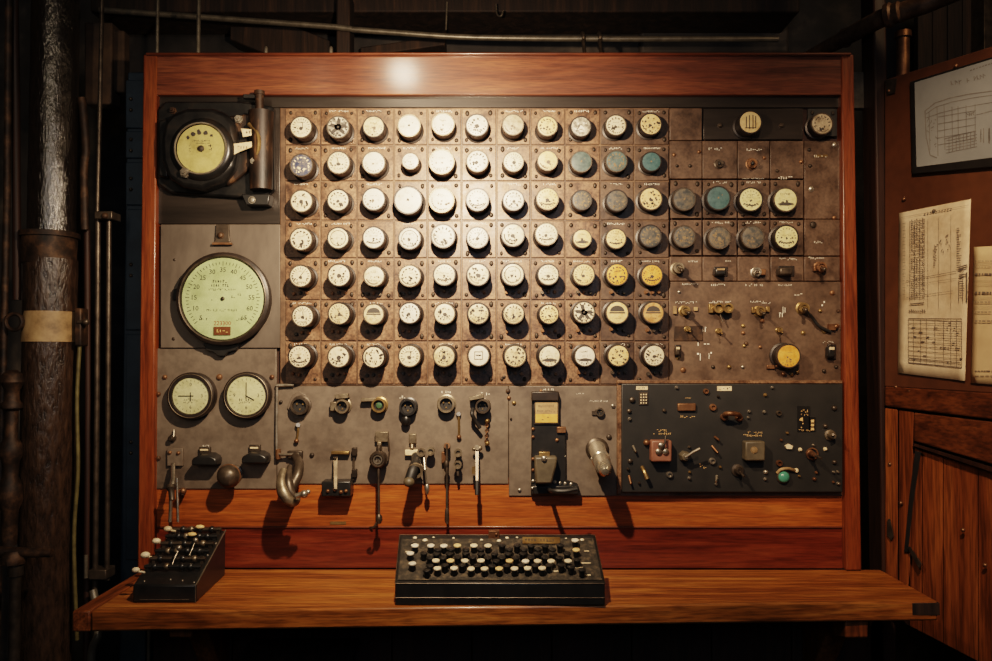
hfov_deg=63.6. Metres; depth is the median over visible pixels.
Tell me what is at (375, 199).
gauge
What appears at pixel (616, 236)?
gauge
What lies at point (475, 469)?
lever
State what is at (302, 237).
gauge
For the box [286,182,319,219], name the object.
gauge
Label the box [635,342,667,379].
gauge
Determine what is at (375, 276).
gauge
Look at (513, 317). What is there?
gauge
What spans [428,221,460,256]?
gauge
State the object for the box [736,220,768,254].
gauge
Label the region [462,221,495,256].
gauge
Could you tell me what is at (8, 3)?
pipe
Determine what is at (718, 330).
switch
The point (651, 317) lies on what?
gauge
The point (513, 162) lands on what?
gauge
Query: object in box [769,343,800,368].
gauge
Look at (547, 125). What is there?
gauge
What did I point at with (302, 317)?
gauge
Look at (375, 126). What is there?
gauge
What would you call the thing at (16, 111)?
pipe
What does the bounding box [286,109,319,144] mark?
gauge
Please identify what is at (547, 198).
gauge
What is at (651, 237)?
gauge
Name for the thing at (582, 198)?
gauge
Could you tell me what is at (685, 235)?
gauge
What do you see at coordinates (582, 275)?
gauge
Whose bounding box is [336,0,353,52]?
post
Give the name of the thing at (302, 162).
gauge
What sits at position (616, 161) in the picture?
gauge
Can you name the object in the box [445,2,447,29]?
rod
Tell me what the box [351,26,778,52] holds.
tube
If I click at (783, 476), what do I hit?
lamp
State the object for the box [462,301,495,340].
gauge
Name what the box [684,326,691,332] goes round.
switch
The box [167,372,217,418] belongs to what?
pressure gauge
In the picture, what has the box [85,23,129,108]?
board
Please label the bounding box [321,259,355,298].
gauge
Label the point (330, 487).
lever
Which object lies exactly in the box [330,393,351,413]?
socket
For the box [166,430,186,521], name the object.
fitting
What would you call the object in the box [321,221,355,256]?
gauge
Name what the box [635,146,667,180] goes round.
gauge
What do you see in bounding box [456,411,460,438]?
hanger
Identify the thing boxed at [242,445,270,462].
switch
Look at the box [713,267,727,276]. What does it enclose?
switch
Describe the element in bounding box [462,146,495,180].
gauge
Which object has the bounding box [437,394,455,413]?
socket
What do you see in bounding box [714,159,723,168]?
jack
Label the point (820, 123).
gauge
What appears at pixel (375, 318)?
gauge
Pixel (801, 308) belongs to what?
cable
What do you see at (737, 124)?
gauge
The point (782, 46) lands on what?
sheet
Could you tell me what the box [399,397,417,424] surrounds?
socket
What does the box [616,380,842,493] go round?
switch panel
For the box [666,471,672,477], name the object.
socket
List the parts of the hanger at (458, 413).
stem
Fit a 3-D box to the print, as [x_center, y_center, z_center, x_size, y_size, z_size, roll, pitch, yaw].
[0.610,0.177,1.573,0.030,0.042,0.001,0,-2,0]
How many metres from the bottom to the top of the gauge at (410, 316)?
0.080 m
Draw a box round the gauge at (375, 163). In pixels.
[358,146,392,180]
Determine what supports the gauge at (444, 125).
attached to the board at (630, 529)
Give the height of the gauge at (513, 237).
0.073 m
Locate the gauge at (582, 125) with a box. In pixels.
[566,109,598,144]
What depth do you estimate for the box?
1.43 m
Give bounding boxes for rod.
[84,219,114,660]
[95,0,103,210]
[104,220,111,580]
[147,0,159,660]
[196,0,200,52]
[369,431,389,531]
[442,443,461,523]
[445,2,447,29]
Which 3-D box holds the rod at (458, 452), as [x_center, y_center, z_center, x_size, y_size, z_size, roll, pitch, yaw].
[-0.087,0.297,1.568,0.041,0.154,0.049,0,-2,0]
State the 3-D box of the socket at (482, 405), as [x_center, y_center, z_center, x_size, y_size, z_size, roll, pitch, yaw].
[-0.032,0.177,1.578,0.043,0.103,0.034,0,-2,0]
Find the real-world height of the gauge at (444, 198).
0.077 m
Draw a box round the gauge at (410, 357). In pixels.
[395,342,426,383]
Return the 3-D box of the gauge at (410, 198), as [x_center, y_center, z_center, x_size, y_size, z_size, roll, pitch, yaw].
[-0.171,-0.261,1.588,0.065,0.077,0.044,0,-2,0]
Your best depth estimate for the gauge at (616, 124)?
1.61 m
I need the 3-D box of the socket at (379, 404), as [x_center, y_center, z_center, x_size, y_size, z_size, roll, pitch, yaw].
[-0.241,0.148,1.586,0.052,0.033,0.022,0,-2,0]
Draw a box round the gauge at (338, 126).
[321,109,355,144]
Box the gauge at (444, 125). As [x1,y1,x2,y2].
[428,109,460,144]
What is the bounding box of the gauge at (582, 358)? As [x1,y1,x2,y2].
[566,342,598,383]
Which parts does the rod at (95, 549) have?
rod bracket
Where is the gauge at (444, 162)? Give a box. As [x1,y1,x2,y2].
[428,146,460,180]
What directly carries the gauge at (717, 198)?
attached to the board at (630, 529)
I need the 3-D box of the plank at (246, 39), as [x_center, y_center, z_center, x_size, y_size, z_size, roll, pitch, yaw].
[-0.561,-0.753,2.112,0.261,0.206,0.070,0,-2,0]
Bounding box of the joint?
[94,211,120,221]
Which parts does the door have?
latch arm, latch arm, rail, sloping rail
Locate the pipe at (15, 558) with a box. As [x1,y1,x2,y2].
[0,546,53,660]
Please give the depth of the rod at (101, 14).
1.66 m
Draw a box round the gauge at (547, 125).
[531,109,563,144]
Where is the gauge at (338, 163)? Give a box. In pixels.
[321,146,355,180]
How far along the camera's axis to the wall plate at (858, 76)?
1.73 m
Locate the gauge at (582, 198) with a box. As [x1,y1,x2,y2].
[566,182,598,219]
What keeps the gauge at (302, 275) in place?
attached to the board at (630, 529)
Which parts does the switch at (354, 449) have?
rod, post, post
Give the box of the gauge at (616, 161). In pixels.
[601,146,632,180]
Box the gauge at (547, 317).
[531,301,563,340]
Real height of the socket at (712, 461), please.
0.014 m
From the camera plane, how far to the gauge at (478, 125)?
1.61 m
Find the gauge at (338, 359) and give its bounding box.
[321,342,355,383]
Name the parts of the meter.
pipe arm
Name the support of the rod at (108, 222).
attached to the rod at (95, 549)
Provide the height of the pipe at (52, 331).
2.038 m
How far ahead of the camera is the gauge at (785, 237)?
1.60 m
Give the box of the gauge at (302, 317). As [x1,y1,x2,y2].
[286,301,319,340]
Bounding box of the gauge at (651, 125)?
[635,109,667,144]
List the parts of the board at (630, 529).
steel panel, steel panel, steel panel, mushroom knob, linkage rod, crank handle, arm, knob, steel panel, backing plate, backing panel, rail, rail, steel panel, nickel handle, blank plate, blank plate, blank plate, scarred plate, blank plate, blank plate, blank plate, blank plate, bakelite panel, bakelite panel, blank plate, blank plate, blank plate, blank plate, blank plate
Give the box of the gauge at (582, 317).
[566,301,598,340]
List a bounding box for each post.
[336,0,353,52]
[861,0,895,660]
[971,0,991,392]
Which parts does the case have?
latch plate, amber pane, tray handle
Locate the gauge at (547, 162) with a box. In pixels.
[531,146,563,180]
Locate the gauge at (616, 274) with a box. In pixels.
[601,259,632,298]
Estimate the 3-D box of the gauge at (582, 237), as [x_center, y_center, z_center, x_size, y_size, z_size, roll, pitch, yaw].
[0.173,-0.183,1.589,0.068,0.073,0.036,0,-2,0]
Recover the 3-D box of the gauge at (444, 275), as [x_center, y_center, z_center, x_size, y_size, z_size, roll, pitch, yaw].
[-0.103,-0.104,1.581,0.066,0.082,0.048,0,-2,0]
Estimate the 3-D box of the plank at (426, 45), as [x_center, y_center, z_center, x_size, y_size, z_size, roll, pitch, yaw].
[-0.243,-0.737,2.111,0.220,0.056,0.070,0,-2,0]
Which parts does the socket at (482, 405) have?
chain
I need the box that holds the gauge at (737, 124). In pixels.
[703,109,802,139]
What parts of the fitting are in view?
stop knob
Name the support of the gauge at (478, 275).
attached to the board at (630, 529)
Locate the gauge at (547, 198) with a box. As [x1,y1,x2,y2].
[531,182,563,219]
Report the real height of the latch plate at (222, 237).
0.040 m
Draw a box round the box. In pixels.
[132,525,225,602]
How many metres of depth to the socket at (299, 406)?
1.59 m
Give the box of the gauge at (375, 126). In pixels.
[358,109,392,144]
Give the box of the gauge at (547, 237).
[531,221,563,256]
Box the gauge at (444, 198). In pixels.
[428,182,460,219]
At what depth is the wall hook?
1.95 m
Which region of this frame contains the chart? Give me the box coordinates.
[898,199,970,380]
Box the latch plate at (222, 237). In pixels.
[212,225,231,244]
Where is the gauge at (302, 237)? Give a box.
[286,221,319,256]
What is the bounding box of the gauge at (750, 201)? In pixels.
[733,180,768,217]
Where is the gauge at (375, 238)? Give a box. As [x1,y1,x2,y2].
[358,221,392,256]
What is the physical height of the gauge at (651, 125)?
0.072 m
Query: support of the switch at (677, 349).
attached to the board at (630, 529)
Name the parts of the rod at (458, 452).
rod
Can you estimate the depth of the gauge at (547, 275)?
1.60 m
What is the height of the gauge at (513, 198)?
0.077 m
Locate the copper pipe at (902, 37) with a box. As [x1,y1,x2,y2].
[894,29,911,75]
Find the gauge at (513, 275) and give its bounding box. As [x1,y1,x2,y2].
[497,259,529,298]
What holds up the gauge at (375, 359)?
attached to the board at (630, 529)
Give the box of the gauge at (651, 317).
[635,301,667,340]
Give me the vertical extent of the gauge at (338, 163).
0.070 m
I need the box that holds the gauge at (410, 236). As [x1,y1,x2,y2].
[395,221,426,256]
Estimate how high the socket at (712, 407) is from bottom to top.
0.014 m
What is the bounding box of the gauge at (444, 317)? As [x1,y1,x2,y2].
[428,301,460,340]
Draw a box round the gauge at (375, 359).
[358,342,392,383]
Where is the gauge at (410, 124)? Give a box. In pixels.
[395,109,426,144]
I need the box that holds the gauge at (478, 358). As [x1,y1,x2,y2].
[462,342,495,383]
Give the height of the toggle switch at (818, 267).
0.024 m
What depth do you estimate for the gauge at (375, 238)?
1.60 m
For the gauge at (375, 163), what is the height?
0.070 m
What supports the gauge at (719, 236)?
attached to the board at (630, 529)
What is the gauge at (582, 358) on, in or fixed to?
attached to the board at (630, 529)
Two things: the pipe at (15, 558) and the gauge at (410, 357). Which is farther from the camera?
the gauge at (410, 357)
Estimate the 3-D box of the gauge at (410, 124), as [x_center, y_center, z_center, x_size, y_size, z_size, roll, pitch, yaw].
[-0.172,-0.412,1.593,0.065,0.072,0.044,0,-2,0]
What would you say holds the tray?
on the case
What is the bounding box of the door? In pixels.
[885,47,991,660]
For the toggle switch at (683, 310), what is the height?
0.022 m
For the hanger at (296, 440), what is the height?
0.041 m
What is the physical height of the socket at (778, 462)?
0.013 m
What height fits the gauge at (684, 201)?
0.077 m
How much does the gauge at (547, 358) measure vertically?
0.084 m
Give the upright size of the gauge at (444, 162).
0.071 m
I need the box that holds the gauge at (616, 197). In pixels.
[601,182,632,219]
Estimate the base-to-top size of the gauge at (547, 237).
0.073 m
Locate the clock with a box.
[223,372,271,418]
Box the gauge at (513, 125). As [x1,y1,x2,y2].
[497,109,529,144]
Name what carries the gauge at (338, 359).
attached to the board at (630, 529)
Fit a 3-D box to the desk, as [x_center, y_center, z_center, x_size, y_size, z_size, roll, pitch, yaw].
[0.032,0.868,1.454,1.463,0.801,0.296,0,-2,0]
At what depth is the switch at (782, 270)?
1.58 m
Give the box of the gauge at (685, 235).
[669,220,700,254]
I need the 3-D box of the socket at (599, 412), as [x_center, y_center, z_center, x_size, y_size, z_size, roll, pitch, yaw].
[0.203,0.163,1.590,0.025,0.019,0.010,0,-2,0]
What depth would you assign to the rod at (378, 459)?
1.55 m
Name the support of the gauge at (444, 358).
attached to the board at (630, 529)
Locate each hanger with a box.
[294,423,299,442]
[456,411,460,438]
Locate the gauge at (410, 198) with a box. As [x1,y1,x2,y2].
[393,182,426,219]
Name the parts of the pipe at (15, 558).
arm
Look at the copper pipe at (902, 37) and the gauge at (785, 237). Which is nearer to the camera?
the gauge at (785, 237)
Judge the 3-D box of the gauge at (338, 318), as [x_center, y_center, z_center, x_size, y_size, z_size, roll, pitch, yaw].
[-0.315,-0.021,1.577,0.071,0.080,0.050,0,-2,0]
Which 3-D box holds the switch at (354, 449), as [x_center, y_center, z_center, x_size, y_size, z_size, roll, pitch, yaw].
[-0.281,0.264,1.587,0.010,0.064,0.012,0,-2,0]
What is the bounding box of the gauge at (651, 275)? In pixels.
[635,259,667,298]
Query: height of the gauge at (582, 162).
0.070 m
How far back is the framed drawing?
1.48 m
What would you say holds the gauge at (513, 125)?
attached to the board at (630, 529)
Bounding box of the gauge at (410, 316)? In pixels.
[395,301,426,340]
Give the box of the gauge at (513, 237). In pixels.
[497,221,529,256]
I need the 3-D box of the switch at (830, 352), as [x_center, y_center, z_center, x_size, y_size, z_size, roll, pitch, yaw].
[0.666,0.043,1.587,0.023,0.031,0.023,0,-2,0]
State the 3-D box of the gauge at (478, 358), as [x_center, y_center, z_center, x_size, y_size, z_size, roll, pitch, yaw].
[-0.034,0.064,1.573,0.067,0.084,0.052,0,-2,0]
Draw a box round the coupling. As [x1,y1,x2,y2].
[403,434,434,494]
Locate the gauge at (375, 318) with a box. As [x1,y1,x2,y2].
[358,301,392,340]
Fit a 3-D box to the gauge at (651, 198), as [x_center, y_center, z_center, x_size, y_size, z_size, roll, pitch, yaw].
[0.312,-0.261,1.593,0.068,0.077,0.030,0,-2,0]
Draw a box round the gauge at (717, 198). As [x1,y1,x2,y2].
[701,180,736,217]
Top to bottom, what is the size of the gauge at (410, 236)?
0.073 m
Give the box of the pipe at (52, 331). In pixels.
[17,0,89,660]
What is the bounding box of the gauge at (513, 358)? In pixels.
[497,342,529,383]
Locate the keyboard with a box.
[395,529,604,604]
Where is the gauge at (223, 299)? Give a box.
[172,252,271,355]
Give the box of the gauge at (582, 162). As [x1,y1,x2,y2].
[566,146,598,180]
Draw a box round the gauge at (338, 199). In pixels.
[321,182,355,219]
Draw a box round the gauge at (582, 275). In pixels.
[566,259,598,298]
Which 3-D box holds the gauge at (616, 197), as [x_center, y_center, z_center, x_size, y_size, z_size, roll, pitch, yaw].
[0.243,-0.261,1.591,0.066,0.077,0.036,0,-2,0]
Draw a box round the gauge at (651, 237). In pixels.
[635,221,667,256]
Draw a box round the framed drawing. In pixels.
[910,57,991,173]
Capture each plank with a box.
[230,27,334,52]
[360,38,446,52]
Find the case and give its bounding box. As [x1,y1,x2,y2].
[531,389,578,494]
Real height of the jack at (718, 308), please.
0.038 m
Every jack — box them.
[708,303,733,321]
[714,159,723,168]
[745,158,756,169]
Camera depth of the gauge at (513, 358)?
1.59 m
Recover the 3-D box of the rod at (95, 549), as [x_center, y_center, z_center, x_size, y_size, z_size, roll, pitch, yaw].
[-0.805,0.253,1.633,0.045,0.988,0.044,0,-2,0]
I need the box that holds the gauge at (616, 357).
[601,342,632,383]
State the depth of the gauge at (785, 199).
1.60 m
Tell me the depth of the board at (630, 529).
1.60 m
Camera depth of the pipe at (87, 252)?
1.64 m
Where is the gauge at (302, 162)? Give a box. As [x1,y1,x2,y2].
[286,146,319,182]
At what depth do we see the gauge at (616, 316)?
1.60 m
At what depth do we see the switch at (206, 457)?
1.56 m
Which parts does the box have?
knob, knob, knob, knob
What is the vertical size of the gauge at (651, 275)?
0.082 m
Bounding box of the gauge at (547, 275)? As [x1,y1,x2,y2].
[531,259,563,298]
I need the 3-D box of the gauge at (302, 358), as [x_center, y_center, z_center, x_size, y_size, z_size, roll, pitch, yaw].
[-0.386,0.064,1.574,0.069,0.084,0.052,0,-2,0]
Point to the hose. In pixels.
(82, 103)
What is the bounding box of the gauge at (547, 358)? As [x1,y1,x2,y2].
[531,342,563,383]
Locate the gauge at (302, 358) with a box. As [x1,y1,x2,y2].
[286,342,319,383]
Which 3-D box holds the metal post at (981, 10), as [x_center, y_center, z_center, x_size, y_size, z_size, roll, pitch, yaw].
[1.107,0.193,1.817,0.068,2.031,0.050,0,-2,0]
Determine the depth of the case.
1.58 m
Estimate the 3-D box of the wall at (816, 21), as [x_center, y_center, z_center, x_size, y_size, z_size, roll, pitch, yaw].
[0.005,-0.008,2.171,4.000,2.600,0.100,0,-2,0]
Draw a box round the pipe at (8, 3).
[0,0,12,643]
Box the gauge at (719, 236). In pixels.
[703,220,736,254]
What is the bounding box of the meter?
[158,89,275,207]
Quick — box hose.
[78,97,89,230]
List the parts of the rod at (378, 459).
rod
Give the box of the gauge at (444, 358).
[428,342,460,383]
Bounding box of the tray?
[533,485,578,493]
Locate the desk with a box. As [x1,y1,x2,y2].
[73,569,939,660]
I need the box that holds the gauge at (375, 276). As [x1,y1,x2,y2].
[358,259,392,298]
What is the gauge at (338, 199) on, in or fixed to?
attached to the board at (630, 529)
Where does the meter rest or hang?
attached to the board at (630, 529)
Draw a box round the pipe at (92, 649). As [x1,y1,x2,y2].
[87,589,102,660]
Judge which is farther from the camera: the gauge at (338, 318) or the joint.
the joint
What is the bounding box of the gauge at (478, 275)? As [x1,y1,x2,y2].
[462,259,495,298]
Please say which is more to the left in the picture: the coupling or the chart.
the coupling
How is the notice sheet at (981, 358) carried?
attached to the door
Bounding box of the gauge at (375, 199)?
[358,182,392,219]
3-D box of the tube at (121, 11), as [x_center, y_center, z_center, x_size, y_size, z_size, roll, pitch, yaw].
[-0.647,-0.745,1.917,0.606,0.060,0.014,0,-2,0]
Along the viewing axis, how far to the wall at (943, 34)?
1.87 m
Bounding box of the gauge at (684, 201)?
[668,180,700,217]
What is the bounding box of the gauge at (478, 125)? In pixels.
[462,109,495,144]
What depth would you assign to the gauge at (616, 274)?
1.60 m
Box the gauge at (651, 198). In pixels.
[635,182,667,219]
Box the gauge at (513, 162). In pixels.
[497,146,529,180]
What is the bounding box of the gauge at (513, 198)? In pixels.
[497,182,529,219]
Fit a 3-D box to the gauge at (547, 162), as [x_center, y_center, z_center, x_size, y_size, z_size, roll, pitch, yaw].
[0.104,-0.338,1.590,0.067,0.070,0.044,0,-2,0]
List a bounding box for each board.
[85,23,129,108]
[138,53,860,569]
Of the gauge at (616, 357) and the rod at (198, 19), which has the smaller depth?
the gauge at (616, 357)
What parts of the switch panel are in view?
label plate, dotted plate, curved handle, rotary lever, label plate, bridge handle, knob, knob, knob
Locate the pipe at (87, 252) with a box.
[83,230,90,660]
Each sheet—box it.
[639,24,788,52]
[971,246,991,384]
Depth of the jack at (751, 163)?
1.60 m
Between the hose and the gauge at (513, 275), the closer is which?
the gauge at (513, 275)
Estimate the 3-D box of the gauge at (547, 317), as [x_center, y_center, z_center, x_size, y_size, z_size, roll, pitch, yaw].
[0.103,-0.021,1.576,0.066,0.080,0.050,0,-2,0]
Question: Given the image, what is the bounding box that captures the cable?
[72,346,81,640]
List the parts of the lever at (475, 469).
blade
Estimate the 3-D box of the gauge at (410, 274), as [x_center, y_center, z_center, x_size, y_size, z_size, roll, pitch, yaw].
[-0.171,-0.104,1.581,0.065,0.082,0.048,0,-2,0]
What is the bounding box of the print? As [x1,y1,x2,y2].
[799,410,813,430]
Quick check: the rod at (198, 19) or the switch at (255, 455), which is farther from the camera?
the rod at (198, 19)
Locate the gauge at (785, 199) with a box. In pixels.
[767,180,802,217]
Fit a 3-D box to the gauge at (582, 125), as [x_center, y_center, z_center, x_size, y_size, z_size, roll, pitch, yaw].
[0.174,-0.411,1.596,0.068,0.072,0.036,0,-2,0]
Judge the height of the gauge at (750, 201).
0.077 m
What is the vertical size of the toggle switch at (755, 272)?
0.021 m
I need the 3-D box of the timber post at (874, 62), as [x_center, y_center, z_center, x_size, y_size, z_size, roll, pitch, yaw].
[0.807,0.171,1.683,0.028,2.210,0.060,0,-2,0]
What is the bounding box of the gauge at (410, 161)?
[395,146,426,180]
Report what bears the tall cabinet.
on the floor
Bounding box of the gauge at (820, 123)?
[805,109,836,139]
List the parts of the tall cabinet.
drawer, drawer, drawer, drawer, drawer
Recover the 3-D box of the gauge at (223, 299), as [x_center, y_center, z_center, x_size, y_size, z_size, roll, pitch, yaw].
[-0.545,-0.052,1.587,0.200,0.206,0.033,0,-2,0]
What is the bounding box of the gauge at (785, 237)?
[768,220,802,254]
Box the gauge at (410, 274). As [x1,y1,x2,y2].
[395,259,426,298]
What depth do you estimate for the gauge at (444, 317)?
1.60 m
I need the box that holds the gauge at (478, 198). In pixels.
[462,182,495,219]
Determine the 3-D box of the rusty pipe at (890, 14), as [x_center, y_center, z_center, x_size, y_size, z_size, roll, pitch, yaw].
[0.795,-0.649,1.699,0.114,0.072,0.462,1,-2,-27]
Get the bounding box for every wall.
[0,0,970,660]
[914,0,970,70]
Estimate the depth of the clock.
1.58 m
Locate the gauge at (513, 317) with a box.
[497,301,529,340]
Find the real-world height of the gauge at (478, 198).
0.077 m
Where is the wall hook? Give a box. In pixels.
[495,4,503,16]
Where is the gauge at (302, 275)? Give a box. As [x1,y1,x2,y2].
[286,259,319,298]
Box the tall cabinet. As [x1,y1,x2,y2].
[119,72,153,660]
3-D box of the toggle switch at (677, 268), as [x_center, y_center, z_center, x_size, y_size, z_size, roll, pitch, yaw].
[0.362,-0.124,1.575,0.026,0.026,0.058,0,-2,0]
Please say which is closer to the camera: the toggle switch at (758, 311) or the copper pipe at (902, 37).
the toggle switch at (758, 311)
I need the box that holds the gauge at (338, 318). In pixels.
[321,301,355,340]
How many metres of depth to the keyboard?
1.37 m
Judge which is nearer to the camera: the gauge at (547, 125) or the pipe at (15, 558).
the pipe at (15, 558)
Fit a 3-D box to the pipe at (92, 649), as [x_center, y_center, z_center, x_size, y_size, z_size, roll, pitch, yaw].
[-0.801,0.625,1.596,0.028,0.209,0.055,1,-2,-27]
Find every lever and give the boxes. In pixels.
[322,451,353,495]
[472,445,481,494]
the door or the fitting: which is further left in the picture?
the fitting
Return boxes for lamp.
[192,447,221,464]
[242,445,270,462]
[778,471,789,482]
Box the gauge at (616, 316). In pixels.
[601,301,632,340]
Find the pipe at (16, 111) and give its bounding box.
[12,0,20,299]
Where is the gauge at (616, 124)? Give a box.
[601,109,632,144]
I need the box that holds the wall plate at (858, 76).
[854,72,863,110]
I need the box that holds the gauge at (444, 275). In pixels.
[428,259,460,298]
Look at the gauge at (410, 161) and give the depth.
1.61 m
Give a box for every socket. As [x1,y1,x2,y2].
[287,391,311,418]
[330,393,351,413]
[361,397,387,412]
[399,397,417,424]
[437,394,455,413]
[469,394,490,445]
[592,407,603,416]
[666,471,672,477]
[709,404,716,410]
[709,458,715,464]
[776,460,782,465]
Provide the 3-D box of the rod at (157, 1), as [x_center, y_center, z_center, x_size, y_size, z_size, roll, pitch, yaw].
[-0.738,0.266,1.714,0.007,2.021,0.007,0,-2,0]
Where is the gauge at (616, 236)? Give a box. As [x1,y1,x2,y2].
[601,221,632,256]
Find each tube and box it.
[99,7,351,31]
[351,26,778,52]
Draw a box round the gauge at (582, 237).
[566,221,598,256]
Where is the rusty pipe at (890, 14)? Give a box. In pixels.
[804,0,959,52]
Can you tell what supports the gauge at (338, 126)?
attached to the board at (630, 529)
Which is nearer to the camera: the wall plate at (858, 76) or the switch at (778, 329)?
the switch at (778, 329)
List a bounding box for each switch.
[352,447,356,479]
[670,262,683,274]
[673,305,697,315]
[674,345,680,356]
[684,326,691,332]
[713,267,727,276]
[715,328,722,333]
[750,267,765,277]
[751,306,769,316]
[775,327,783,333]
[776,266,793,275]
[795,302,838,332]
[812,262,826,273]
[825,344,835,359]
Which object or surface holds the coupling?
attached to the board at (630, 529)

